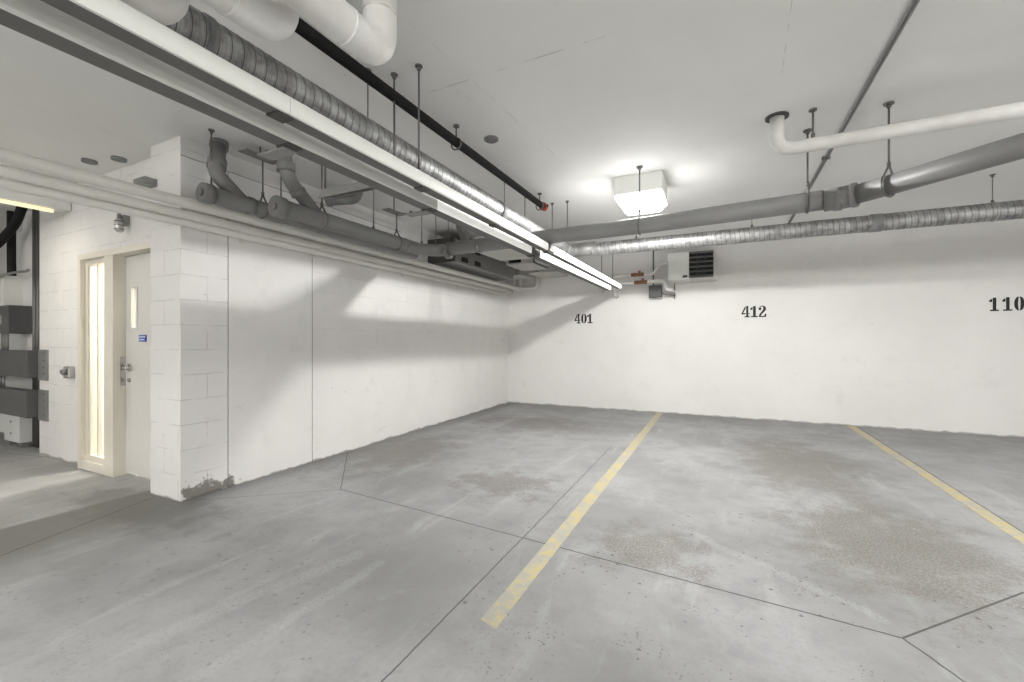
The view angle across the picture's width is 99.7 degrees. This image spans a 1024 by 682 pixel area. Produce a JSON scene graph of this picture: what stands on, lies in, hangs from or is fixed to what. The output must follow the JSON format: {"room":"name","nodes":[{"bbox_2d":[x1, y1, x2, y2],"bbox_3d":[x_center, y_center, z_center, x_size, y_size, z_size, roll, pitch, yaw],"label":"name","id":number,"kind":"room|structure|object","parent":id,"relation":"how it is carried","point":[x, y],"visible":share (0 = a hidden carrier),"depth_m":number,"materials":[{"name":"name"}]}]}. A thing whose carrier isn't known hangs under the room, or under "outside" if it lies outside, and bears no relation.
{"room":"parking garage","nodes":[
{"label":"parking garage","id":0,"kind":"room"},
{"bbox_2d":[0,243,5,385],"bbox_3d":[-9.048,-0.175,4.374,0.100,2.910,10.000,0,0,26],"label":"wall","id":1,"kind":"structure","parent":0,"point":[3,248],"depth_m":6.69,"materials":[{"name":"white paint"}]},
{"bbox_2d":[6,233,21,387],"bbox_3d":[-6.459,-0.175,5.894,3.240,2.910,0.490,0,0,26],"label":"wall","id":2,"kind":"structure","parent":0,"point":[15,340],"depth_m":6.52,"materials":[{"name":"white paint"}]},
{"bbox_2d":[22,210,31,443],"bbox_3d":[-5.902,-0.175,5.541,0.450,2.890,0.400,0,0,26],"label":"column","id":3,"kind":"structure","parent":0,"point":[27,222],"depth_m":5.39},
{"bbox_2d":[0,275,22,305],"bbox_3d":[-6.508,-0.620,5.527,0.670,0.380,0.212,0,0,26],"label":"meter box","id":4,"kind":"object","parent":3,"relation":"attached to","point":[11,287],"visible":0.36,"depth_m":5.36,"materials":[{"name":"white metal"}]},
{"bbox_2d":[0,269,29,276],"bbox_3d":[-6.084,-0.770,5.224,1.109,0.152,0.104,0,0,22],"label":"conduit","id":5,"kind":"object","parent":4,"relation":"attached to","point":[26,270],"visible":1,"depth_m":5.20,"materials":[{"name":"grey metal"}]},
{"bbox_2d":[0,305,31,333],"bbox_3d":[-6.256,-0.260,5.371,0.660,0.340,0.215,0,0,26],"label":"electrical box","id":6,"kind":"object","parent":3,"relation":"attached to","point":[14,319],"visible":0.99,"depth_m":5.21,"materials":[{"name":"grey metal"}]},
{"bbox_2d":[40,158,149,464],"bbox_3d":[-4.079,-0.175,4.360,2.580,2.910,0.200,0,0,26],"label":"wall","id":7,"kind":"structure","parent":0,"point":[83,229],"depth_m":4.54,"materials":[{"name":"white brick"}]},
{"bbox_2d":[0,386,48,421],"bbox_3d":[-6.431,0.710,5.330,2.980,0.340,0.099,0,0,26],"label":"trough","id":8,"kind":"object","parent":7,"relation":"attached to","point":[19,402],"visible":1,"depth_m":4.80,"materials":[{"name":"grey metal"}]},
{"bbox_2d":[2,376,4,386],"bbox_3d":[-6.062,0.477,5.152,0.024,0.145,0.024,0,0,-42],"label":"conduit","id":9,"kind":"object","parent":8,"relation":"attached to","point":[3,377],"visible":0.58,"depth_m":5.14,"materials":[{"name":"grey metal"}]},
{"bbox_2d":[0,350,48,380],"bbox_3d":[-6.431,0.265,5.330,2.980,0.340,0.099,0,0,26],"label":"trough","id":10,"kind":"object","parent":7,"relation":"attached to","point":[14,363],"visible":1,"depth_m":4.80,"materials":[{"name":"grey metal"}]},
{"bbox_2d":[1,334,2,349],"bbox_3d":[-6.225,0.007,5.275,0.024,0.195,0.024,0,0,-42],"label":"conduit","id":11,"kind":"object","parent":10,"relation":"attached to","point":[1,334],"visible":0.73,"depth_m":5.27,"materials":[{"name":"grey metal"}]},
{"bbox_2d":[3,334,5,349],"bbox_3d":[-6.153,0.007,5.240,0.024,0.195,0.024,0,0,-42],"label":"conduit","id":12,"kind":"object","parent":10,"relation":"attached to","point":[4,335],"visible":0.81,"depth_m":5.23,"materials":[{"name":"grey metal"}]},
{"bbox_2d":[6,334,8,349],"bbox_3d":[-6.081,0.007,5.205,0.024,0.195,0.024,0,0,-42],"label":"conduit","id":13,"kind":"object","parent":10,"relation":"attached to","point":[7,335],"visible":1,"depth_m":5.20,"materials":[{"name":"grey metal"}]},
{"bbox_2d":[60,366,74,378],"bbox_3d":[-4.575,0.323,4.436,0.130,0.125,0.095,0,0,26],"label":"switch box","id":14,"kind":"object","parent":7,"relation":"attached to","point":[68,372],"visible":1,"depth_m":4.42,"materials":[{"name":"silver metal"}]},
{"bbox_2d":[85,258,103,463],"bbox_3d":[-4.058,0.190,4.261,0.475,1.990,0.060,0,0,26],"label":"window","id":15,"kind":"structure","parent":7,"relation":"in","point":[90,265],"depth_m":4.32,"materials":[{"name":"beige glass"}]},
{"bbox_2d":[77,242,149,476],"bbox_3d":[-3.628,0.205,4.075,1.520,2.130,0.180,0,0,26],"label":"trim","id":16,"kind":"structure","parent":7,"relation":"attached to","point":[114,465],"depth_m":4.08,"materials":[{"name":"beige metal"}]},
{"bbox_2d":[114,213,129,232],"bbox_3d":[-3.561,-1.073,3.938,0.076,0.165,0.108,0,0,26],"label":"beacon","id":17,"kind":"object","parent":7,"relation":"attached to","point":[121,221],"visible":1,"depth_m":3.92,"materials":[{"name":"metal"}]},
{"bbox_2d":[120,253,149,478],"bbox_3d":[-3.335,0.225,3.934,0.770,2.050,0.110,0,0,26],"label":"door","id":18,"kind":"structure","parent":7,"relation":"in","point":[135,367],"depth_m":4.01,"materials":[{"name":"metal"}]},
{"bbox_2d":[139,335,146,341],"bbox_3d":[-3.394,-0.025,3.968,0.125,0.060,0.008,0,0,26],"label":"door sign","id":19,"kind":"object","parent":18,"relation":"attached to","point":[142,338],"visible":1,"depth_m":3.96,"materials":[{"name":"blue plastic"}]},
{"bbox_2d":[150,136,507,501],"bbox_3d":[-1.494,-0.175,6.237,0.442,2.910,6.070,0,0,26],"label":"wall","id":20,"kind":"structure","parent":0,"point":[265,360],"depth_m":4.25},
{"bbox_2d":[133,176,156,187],"bbox_3d":[-3.015,-1.300,3.551,0.180,0.060,0.090,0,0,26],"label":"junction box","id":21,"kind":"object","parent":20,"relation":"attached to","point":[149,182],"visible":0.79,"depth_m":3.51,"materials":[{"name":"grey metal"}]},
{"bbox_2d":[240,222,254,243],"bbox_3d":[-2.334,-1.000,3.817,0.166,0.260,0.040,0,0,26],"label":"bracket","id":22,"kind":"object","parent":20,"relation":"attached to","point":[242,241],"visible":0.39,"depth_m":3.84,"materials":[{"name":"grey metal"}]},
{"bbox_2d":[0,177,504,294],"bbox_3d":[-2.222,-0.927,4.101,0.068,0.081,9.450,0,0,26],"label":"conduit","id":23,"kind":"object","parent":20,"relation":"attached to","point":[5,183],"visible":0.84,"depth_m":3.41,"materials":[{"name":"white metal"}]},
{"bbox_2d":[428,237,512,280],"bbox_3d":[-0.593,-1.317,7.229,0.500,0.345,2.100,0,0,26],"label":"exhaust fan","id":24,"kind":"object","parent":20,"relation":"attached to","point":[477,264],"visible":0.59,"depth_m":6.85,"materials":[{"name":"grey metal"}]},
{"bbox_2d":[513,274,531,279],"bbox_3d":[0.119,-1.238,8.367,0.370,0.015,0.530,0,0,26],"label":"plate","id":25,"kind":"object","parent":24,"relation":"attached to","point":[518,276],"visible":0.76,"depth_m":8.37,"materials":[{"name":"metal"}]},
{"bbox_3d":[-1.395,-1.000,5.806,0.206,0.260,0.040,0,0,26],"label":"bracket","id":26,"kind":"object","parent":20,"relation":"attached to","visible":0},
{"bbox_2d":[0,164,512,293],"bbox_3d":[-2.122,-0.979,4.191,0.072,0.079,9.700,0,0,26],"label":"pipe","id":27,"kind":"object","parent":26,"relation":"attached to","point":[7,172],"visible":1,"depth_m":3.35,"materials":[{"name":"white metal"}]},
{"bbox_2d":[0,403,1023,681],"bbox_3d":[-0.698,1.345,2.003,17.200,0.150,13.200,0,0,26],"label":"floor","id":28,"kind":"structure","parent":0,"point":[722,549],"depth_m":2.47,"materials":[{"name":"concrete"}]},
{"bbox_2d":[0,413,31,447],"bbox_3d":[-6.214,1.065,5.365,0.940,0.410,0.148,0,0,26],"label":"box","id":29,"kind":"object","parent":28,"relation":"on","point":[15,429],"visible":0.71,"depth_m":5.17,"materials":[{"name":"white metal"}]},
{"bbox_2d":[32,209,35,446],"bbox_3d":[-5.741,-0.175,5.197,0.044,2.890,0.044,0,0,26],"label":"conduit","id":30,"kind":"object","parent":28,"relation":"on","point":[33,210],"visible":0.42,"depth_m":5.18,"materials":[{"name":"grey metal"}]},
{"bbox_2d":[36,210,39,447],"bbox_3d":[-5.651,-0.175,5.153,0.044,2.890,0.044,0,0,26],"label":"conduit","id":31,"kind":"object","parent":28,"relation":"on","point":[37,211],"visible":0.47,"depth_m":5.13,"materials":[{"name":"grey metal"}]},
{"bbox_2d":[481,413,662,629],"bbox_3d":[1.248,1.269,4.767,0.103,0.002,6.311,0,0,25],"label":"parking line","id":32,"kind":"object","parent":28,"relation":"on","point":[495,615],"visible":1,"depth_m":2.68,"materials":[{"name":"yellow paint"}]},
{"bbox_2d":[848,426,1023,544],"bbox_3d":[3.728,1.269,3.690,0.100,0.002,6.090,0,0,26],"label":"parking line","id":33,"kind":"object","parent":28,"relation":"on","point":[1012,531],"visible":1,"depth_m":3.61,"materials":[{"name":"yellow paint"}]},
{"bbox_2d":[0,0,1023,243],"bbox_3d":[-0.698,-1.684,2.003,17.200,0.172,13.200,0,0,26],"label":"ceiling","id":34,"kind":"structure","parent":0,"point":[576,96],"depth_m":2.89,"materials":[{"name":"paint"}]},
{"bbox_2d":[6,211,16,275],"bbox_3d":[-6.258,-1.219,5.402,0.090,0.802,0.078,0,0,26],"label":"cable bundle","id":35,"kind":"object","parent":34,"relation":"hanging from","point":[11,243],"visible":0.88,"depth_m":5.38,"materials":[{"name":"black rubber"}]},
{"bbox_2d":[0,206,27,247],"bbox_3d":[-6.403,-1.304,5.326,1.256,0.675,0.128,0,0,19],"label":"cable bundle","id":36,"kind":"object","parent":34,"relation":"hanging from","point":[19,214],"visible":0.95,"depth_m":5.17,"materials":[{"name":"black rubber"}]},
{"bbox_2d":[0,188,70,212],"bbox_3d":[-5.030,-1.463,3.679,0.140,0.314,1.845,0,0,26],"label":"strip light","id":37,"kind":"object","parent":34,"relation":"attached to","point":[10,197],"visible":0.88,"depth_m":4.24,"materials":[{"name":"white metal"}]},
{"bbox_2d":[81,158,97,164],"bbox_3d":[-3.791,-1.610,3.876,0.110,0.020,0.110,0,0,26],"label":"junction cover","id":38,"kind":"object","parent":34,"relation":"attached to","point":[84,160],"visible":1,"depth_m":3.85,"materials":[{"name":"grey metal"}]},
{"bbox_2d":[111,155,126,162],"bbox_3d":[-3.482,-1.610,3.827,0.110,0.020,0.110,0,0,26],"label":"junction cover","id":39,"kind":"object","parent":34,"relation":"attached to","point":[114,158],"visible":1,"depth_m":3.81,"materials":[{"name":"grey metal"}]},
{"bbox_2d":[121,0,189,25],"bbox_3d":[-1.667,-1.326,0.411,0.176,0.588,2.488,0,0,26],"label":"insulated pipe","id":40,"kind":"object","parent":34,"relation":"hanging from","point":[166,12],"visible":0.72,"depth_m":1.41,"materials":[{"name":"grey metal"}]},
{"bbox_2d":[208,128,214,184],"bbox_3d":[-2.307,-1.400,3.315,0.044,0.440,0.044,0,0,26],"label":"rod","id":41,"kind":"object","parent":34,"relation":"hanging from","point":[211,131],"visible":0.74,"depth_m":3.31,"materials":[{"name":"grey metal"}]},
{"bbox_2d":[0,0,437,212],"bbox_3d":[-1.423,-1.256,1.166,0.104,0.729,4.060,0,0,26],"label":"strip light","id":42,"kind":"object","parent":34,"relation":"hanging from","point":[38,20],"depth_m":1.56,"materials":[{"name":"grey metal"}]},
{"bbox_2d":[257,146,296,160],"bbox_3d":[-1.114,-0.899,2.049,0.190,0.032,0.070,0,0,26],"label":"plate","id":43,"kind":"object","parent":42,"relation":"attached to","point":[281,152],"visible":1,"depth_m":2.04,"materials":[{"name":"grey metal"}]},
{"bbox_2d":[405,210,432,216],"bbox_3d":[-0.648,-0.899,3.013,0.190,0.032,0.070,0,0,26],"label":"plate","id":44,"kind":"object","parent":42,"relation":"attached to","point":[425,212],"visible":1,"depth_m":3.00,"materials":[{"name":"grey metal"}]},
{"bbox_2d":[40,0,429,192],"bbox_3d":[-1.329,-0.951,0.943,0.086,0.084,3.740,0,0,26],"label":"strip light","id":45,"kind":"object","parent":34,"relation":"hanging from","point":[117,19],"depth_m":1.53,"materials":[{"name":"white metal"}]},
{"bbox_2d":[200,0,298,40],"bbox_3d":[-1.417,-1.349,0.434,0.176,0.543,2.748,0,0,26],"label":"insulated pipe","id":46,"kind":"object","parent":34,"relation":"hanging from","point":[270,20],"visible":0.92,"depth_m":1.49,"materials":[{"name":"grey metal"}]},
{"bbox_2d":[238,146,275,164],"bbox_3d":[-2.101,-1.575,3.604,0.110,0.090,0.300,0,0,26],"label":"plate","id":47,"kind":"object","parent":34,"relation":"attached to","point":[246,151],"visible":0.68,"depth_m":3.56,"materials":[{"name":"grey metal"}]},
{"bbox_2d":[259,161,267,218],"bbox_3d":[-2.115,-1.284,3.666,0.154,0.491,0.024,0,0,26],"label":"hanger","id":48,"kind":"object","parent":47,"relation":"hanging from","point":[262,192],"visible":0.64,"depth_m":3.66,"materials":[{"name":"grey metal"}]},
{"bbox_2d":[196,137,417,258],"bbox_3d":[-1.849,-1.344,4.384,0.297,0.609,2.515,0,0,26],"label":"drain pipe","id":49,"kind":"object","parent":48,"relation":"hanging from","point":[228,195],"visible":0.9,"depth_m":3.41,"materials":[{"name":"grey metal"}]},
{"bbox_2d":[280,176,281,196],"bbox_3d":[-2.018,-1.400,3.775,0.044,0.440,0.044,0,0,26],"label":"rod","id":50,"kind":"object","parent":34,"relation":"hanging from","point":[280,176],"visible":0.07,"depth_m":3.77,"materials":[{"name":"grey metal"}]},
{"bbox_2d":[318,165,328,228],"bbox_3d":[-1.651,-1.294,3.753,0.161,0.651,0.060,0,0,26],"label":"hanger","id":51,"kind":"object","parent":34,"relation":"hanging from","point":[321,203],"visible":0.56,"depth_m":3.75,"materials":[{"name":"grey metal"}]},
{"bbox_2d":[268,147,452,258],"bbox_3d":[-1.368,-1.290,4.283,0.331,0.660,2.111,0,0,32],"label":"drain pipe","id":52,"kind":"object","parent":51,"relation":"hanging from","point":[307,211],"visible":0.92,"depth_m":3.67,"materials":[{"name":"grey metal"}]},
{"bbox_2d":[281,0,397,65],"bbox_3d":[-1.167,-1.361,0.480,0.176,0.518,3.048,0,0,26],"label":"insulated pipe","id":53,"kind":"object","parent":34,"relation":"hanging from","point":[370,37],"visible":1,"depth_m":1.62,"materials":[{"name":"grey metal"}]},
{"bbox_2d":[325,192,362,206],"bbox_3d":[-1.769,-1.513,4.579,0.121,0.257,0.399,0,0,39],"label":"pipe stub","id":54,"kind":"object","parent":34,"relation":"attached to","point":[351,199],"visible":0.73,"depth_m":4.53,"materials":[{"name":"grey"}]},
{"bbox_2d":[318,167,375,199],"bbox_3d":[-1.021,-1.278,2.730,0.525,0.685,0.046,0,0,26],"label":"bracket","id":55,"kind":"object","parent":34,"relation":"hanging from","point":[356,187],"visible":0.53,"depth_m":2.75,"materials":[{"name":"grey metal"}]},
{"bbox_2d":[367,68,371,117],"bbox_3d":[-0.862,-1.462,2.583,0.044,0.315,0.044,0,0,26],"label":"rod","id":56,"kind":"object","parent":34,"relation":"hanging from","point":[369,69],"visible":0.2,"depth_m":2.58,"materials":[{"name":"grey metal"}]},
{"bbox_2d":[372,190,374,227],"bbox_3d":[-1.381,-1.370,4.311,0.044,0.500,0.044,0,0,26],"label":"rod","id":57,"kind":"object","parent":34,"relation":"hanging from","point":[373,226],"visible":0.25,"depth_m":4.31,"materials":[{"name":"grey metal"}]},
{"bbox_2d":[382,197,404,215],"bbox_3d":[-1.251,-1.490,4.581,0.100,0.260,0.260,0,0,26],"label":"plate","id":58,"kind":"object","parent":34,"relation":"hanging from","point":[389,210],"visible":0.83,"depth_m":4.58,"materials":[{"name":"grey metal"}]},
{"bbox_2d":[392,214,402,249],"bbox_3d":[-1.234,-1.164,4.617,0.161,0.390,0.024,0,0,26],"label":"hanger","id":59,"kind":"object","parent":58,"relation":"hanging from","point":[396,229],"visible":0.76,"depth_m":4.61,"materials":[{"name":"grey metal"}]},
{"bbox_2d":[415,63,422,170],"bbox_3d":[-0.548,-1.307,2.542,0.044,0.626,0.044,0,0,26],"label":"rod","id":60,"kind":"object","parent":34,"relation":"hanging from","point":[418,66],"visible":0.8,"depth_m":2.54,"materials":[{"name":"grey metal"}]},
{"bbox_2d":[421,209,422,242],"bbox_3d":[-1.032,-1.370,4.942,0.044,0.500,0.044,0,0,26],"label":"rod","id":61,"kind":"object","parent":34,"relation":"hanging from","point":[421,209],"visible":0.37,"depth_m":4.94,"materials":[{"name":"grey metal"}]},
{"bbox_2d":[451,124,461,150],"bbox_3d":[-0.419,-1.526,3.246,0.048,0.188,0.087,0,0,-38],"label":"hanger","id":62,"kind":"object","parent":34,"relation":"hanging from","point":[455,126],"visible":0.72,"depth_m":3.24,"materials":[{"name":"grey metal"}]},
{"bbox_2d":[294,17,548,210],"bbox_3d":[-0.941,-1.492,2.165,0.098,0.121,6.080,0,0,26],"label":"pipe","id":63,"kind":"object","parent":62,"relation":"hanging from","point":[303,29],"visible":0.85,"depth_m":2.61,"materials":[{"name":"black metal"}]},
{"bbox_2d":[433,200,582,277],"bbox_3d":[0.203,-1.256,4.529,0.104,0.729,3.468,0,0,26],"label":"strip light","id":64,"kind":"object","parent":34,"relation":"hanging from","point":[447,212],"depth_m":3.80,"materials":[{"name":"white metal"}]},
{"bbox_2d":[424,176,595,274],"bbox_3d":[0.297,-0.951,4.306,0.086,0.084,3.788,0,0,26],"label":"strip light","id":65,"kind":"object","parent":34,"relation":"hanging from","point":[440,191],"depth_m":3.38,"materials":[{"name":"white plastic"}]},
{"bbox_2d":[536,193,543,210],"bbox_3d":[0.303,-1.526,4.740,0.048,0.188,0.087,0,0,-38],"label":"hanger","id":66,"kind":"object","parent":34,"relation":"hanging from","point":[539,194],"visible":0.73,"depth_m":4.74,"materials":[{"name":"grey metal"}]},
{"bbox_2d":[565,200,568,253],"bbox_3d":[0.640,-1.307,5.000,0.044,0.626,0.044,0,0,26],"label":"rod","id":67,"kind":"object","parent":34,"relation":"hanging from","point":[567,201],"visible":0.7,"depth_m":5.00,"materials":[{"name":"grey metal"}]},
{"bbox_2d":[636,165,642,234],"bbox_3d":[1.185,-1.302,4.014,0.060,0.635,0.169,0,0,26],"label":"hanger","id":68,"kind":"object","parent":34,"relation":"hanging from","point":[639,167],"visible":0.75,"depth_m":4.01,"materials":[{"name":"grey metal"}]},
{"bbox_2d":[445,133,1023,254],"bbox_3d":[2.329,-1.065,2.204,1.566,0.186,8.292,0,0,-37],"label":"drain pipe","id":69,"kind":"object","parent":68,"relation":"hanging from","point":[1010,149],"visible":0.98,"depth_m":3.31,"materials":[{"name":"grey plastic"}]},
{"bbox_2d":[456,225,481,252],"bbox_3d":[-0.516,-1.317,5.089,0.162,0.654,0.709,0,0,-31],"label":"pipe","id":70,"kind":"object","parent":69,"relation":"attached to","point":[463,234],"visible":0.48,"depth_m":5.14,"materials":[{"name":"grey metal"}]},
{"bbox_2d":[614,170,666,207],"bbox_3d":[1.315,-1.477,4.385,0.450,0.284,0.450,0,0,26],"label":"ceiling light","id":71,"kind":"object","parent":34,"relation":"attached to","point":[653,185],"visible":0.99,"depth_m":4.23,"materials":[{"name":"white plastic"}]},
{"bbox_2d":[803,128,811,213],"bbox_3d":[2.272,-1.300,3.320,0.060,0.640,0.169,0,0,26],"label":"hanger","id":72,"kind":"object","parent":34,"relation":"hanging from","point":[806,131],"visible":0.77,"depth_m":3.31,"materials":[{"name":"grey metal"}]},
{"bbox_2d":[809,108,816,137],"bbox_3d":[2.106,-1.516,3.023,0.050,0.208,0.050,0,0,26],"label":"rod","id":73,"kind":"object","parent":34,"relation":"hanging from","point":[812,110],"visible":0.9,"depth_m":3.02,"materials":[{"name":"grey metal"}]},
{"bbox_2d":[788,0,919,222],"bbox_3d":[2.049,-1.606,2.331,0.060,0.026,9.980,0,0,26],"label":"conduit","id":74,"kind":"object","parent":34,"relation":"attached to","point":[914,3],"visible":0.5,"depth_m":2.58,"materials":[{"name":"grey metal"}]},
{"bbox_2d":[880,101,894,196],"bbox_3d":[2.566,-1.298,2.941,0.162,0.643,0.060,0,0,-37],"label":"hanger","id":75,"kind":"object","parent":34,"relation":"hanging from","point":[888,104],"visible":0.77,"depth_m":2.94,"materials":[{"name":"grey metal"}]},
{"bbox_2d":[765,101,1023,154],"bbox_3d":[3.876,-1.474,2.169,4.510,0.291,0.151,0,0,26],"label":"pipe","id":76,"kind":"object","parent":34,"relation":"hanging from","point":[779,144],"visible":1,"depth_m":2.81,"materials":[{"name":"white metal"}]},
{"bbox_2d":[989,174,995,202],"bbox_3d":[4.676,-1.484,4.204,0.044,0.272,0.044,0,0,26],"label":"rod","id":77,"kind":"object","parent":34,"relation":"hanging from","point":[991,175],"visible":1,"depth_m":4.20,"materials":[{"name":"grey metal"}]},
{"bbox_3d":[1.492,-1.303,7.187,0.044,0.634,0.044,0,0,26],"label":"rod","id":78,"kind":"object","parent":34,"relation":"hanging from","visible":0},
{"bbox_2d":[578,272,610,289],"bbox_3d":[1.329,-0.941,6.856,0.100,0.088,1.698,0,0,26],"label":"strip light","id":79,"kind":"object","parent":78,"relation":"hanging from","point":[587,278],"visible":0.7,"depth_m":6.71,"materials":[{"name":"white plastic"}]},
{"bbox_3d":[1.658,-1.307,7.107,0.044,0.626,0.044,0,0,26],"label":"rod","id":80,"kind":"object","parent":34,"relation":"hanging from","visible":0},
{"bbox_2d":[590,270,620,288],"bbox_3d":[1.498,-0.954,6.786,0.082,0.078,1.718,0,0,26],"label":"strip light","id":81,"kind":"object","parent":80,"relation":"hanging from","point":[598,275],"visible":0.95,"depth_m":6.64,"materials":[{"name":"white plastic"}]},
{"bbox_2d":[506,258,548,270],"bbox_3d":[0.283,-1.365,7.571,0.520,0.140,0.720,0,0,26],"label":"hood","id":82,"kind":"object","parent":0,"point":[529,264],"visible":0.59,"depth_m":7.41,"materials":[{"name":"metal"}]},
{"bbox_2d":[508,219,1023,437],"bbox_3d":[4.858,-0.175,6.604,11.200,2.910,0.120,0,0,26],"label":"wall","id":83,"kind":"structure","parent":0,"point":[888,329],"depth_m":6.67,"materials":[{"name":"white paint"}]},
{"bbox_2d":[0,148,538,290],"bbox_3d":[-1.843,-1.273,4.207,0.499,0.514,9.970,0,0,26],"label":"pipe","id":84,"kind":"object","parent":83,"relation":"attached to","point":[10,157],"visible":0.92,"depth_m":3.34,"materials":[{"name":"white metal"}]},
{"bbox_2d":[472,236,530,260],"bbox_3d":[-0.018,-1.380,6.396,0.900,0.140,1.100,0,0,26],"label":"box","id":85,"kind":"object","parent":84,"relation":"attached to","point":[505,254],"visible":0.24,"depth_m":6.54,"materials":[{"name":"metal"}]},
{"bbox_2d":[513,268,515,285],"bbox_3d":[0.044,-1.365,8.822,0.064,0.510,0.064,0,0,26],"label":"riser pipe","id":86,"kind":"object","parent":83,"relation":"attached to","point":[514,269],"visible":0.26,"depth_m":8.79,"materials":[{"name":"grey metal"}]},
{"bbox_2d":[519,270,521,285],"bbox_3d":[0.170,-1.365,8.761,0.064,0.510,0.064,0,0,26],"label":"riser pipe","id":87,"kind":"object","parent":83,"relation":"attached to","point":[520,271],"visible":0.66,"depth_m":8.74,"materials":[{"name":"grey metal"}]},
{"bbox_2d":[528,270,567,277],"bbox_3d":[0.694,-1.260,8.178,0.570,0.020,0.630,0,0,26],"label":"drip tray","id":88,"kind":"object","parent":83,"relation":"attached to","point":[545,274],"visible":1,"depth_m":8.12,"materials":[{"name":"metal"}]},
{"bbox_2d":[575,314,592,323],"bbox_3d":[1.362,-0.427,8.226,0.353,0.185,0.002,0,0,26],"label":"number","id":89,"kind":"object","parent":83,"relation":"attached to","point":[589,315],"visible":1,"depth_m":8.22,"materials":[{"name":"black paint"}]},
{"bbox_2d":[599,261,667,292],"bbox_3d":[2.163,-1.130,7.682,1.228,0.459,0.270,0,0,26],"label":"pipe","id":90,"kind":"object","parent":83,"relation":"attached to","point":[642,274],"visible":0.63,"depth_m":7.53,"materials":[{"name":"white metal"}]},
{"bbox_2d":[612,278,674,297],"bbox_3d":[2.305,-0.932,7.593,1.040,0.302,0.313,0,0,26],"label":"pipe","id":91,"kind":"object","parent":83,"relation":"attached to","point":[642,281],"visible":0.84,"depth_m":7.45,"materials":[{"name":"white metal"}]},
{"bbox_2d":[649,251,675,297],"bbox_3d":[2.599,-1.170,7.474,0.433,0.820,0.120,0,0,26],"label":"box","id":92,"kind":"object","parent":91,"relation":"attached to","point":[655,291],"visible":0.94,"depth_m":7.47,"materials":[{"name":"grey metal"}]},
{"bbox_2d":[668,249,716,283],"bbox_3d":[2.993,-1.225,7.161,0.725,0.450,0.500,0,0,26],"label":"exhaust fan","id":93,"kind":"object","parent":83,"relation":"attached to","point":[698,266],"visible":1,"depth_m":7.02,"materials":[{"name":"white metal"}]},
{"bbox_2d":[689,249,716,281],"bbox_3d":[3.137,-1.228,7.092,0.405,0.445,0.500,0,0,26],"label":"grille","id":94,"kind":"object","parent":93,"relation":"attached to","point":[701,263],"depth_m":6.95,"materials":[{"name":"metal"}]},
{"bbox_2d":[742,306,765,316],"bbox_3d":[3.913,-0.477,6.992,0.350,0.185,0.002,0,0,26],"label":"number","id":95,"kind":"object","parent":83,"relation":"attached to","point":[753,308],"visible":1,"depth_m":6.99,"materials":[{"name":"black paint"}]},
{"bbox_2d":[989,296,1023,310],"bbox_3d":[6.548,-0.492,5.719,0.336,0.185,0.002,0,0,26],"label":"number","id":96,"kind":"object","parent":83,"relation":"attached to","point":[1007,299],"visible":1,"depth_m":5.71,"materials":[{"name":"black paint"}]},
{"bbox_3d":[-0.074,-1.463,4.212,0.044,0.315,0.044,0,0,26],"label":"rod","id":97,"kind":"object","parent":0,"visible":0},
{"bbox_2d":[166,4,1023,256],"bbox_3d":[2.586,-1.252,1.202,7.596,0.222,7.416,0,0,26],"label":"insulated pipe","id":98,"kind":"object","parent":97,"relation":"hanging from","point":[199,27],"visible":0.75,"depth_m":3.91,"materials":[{"name":"metal"}]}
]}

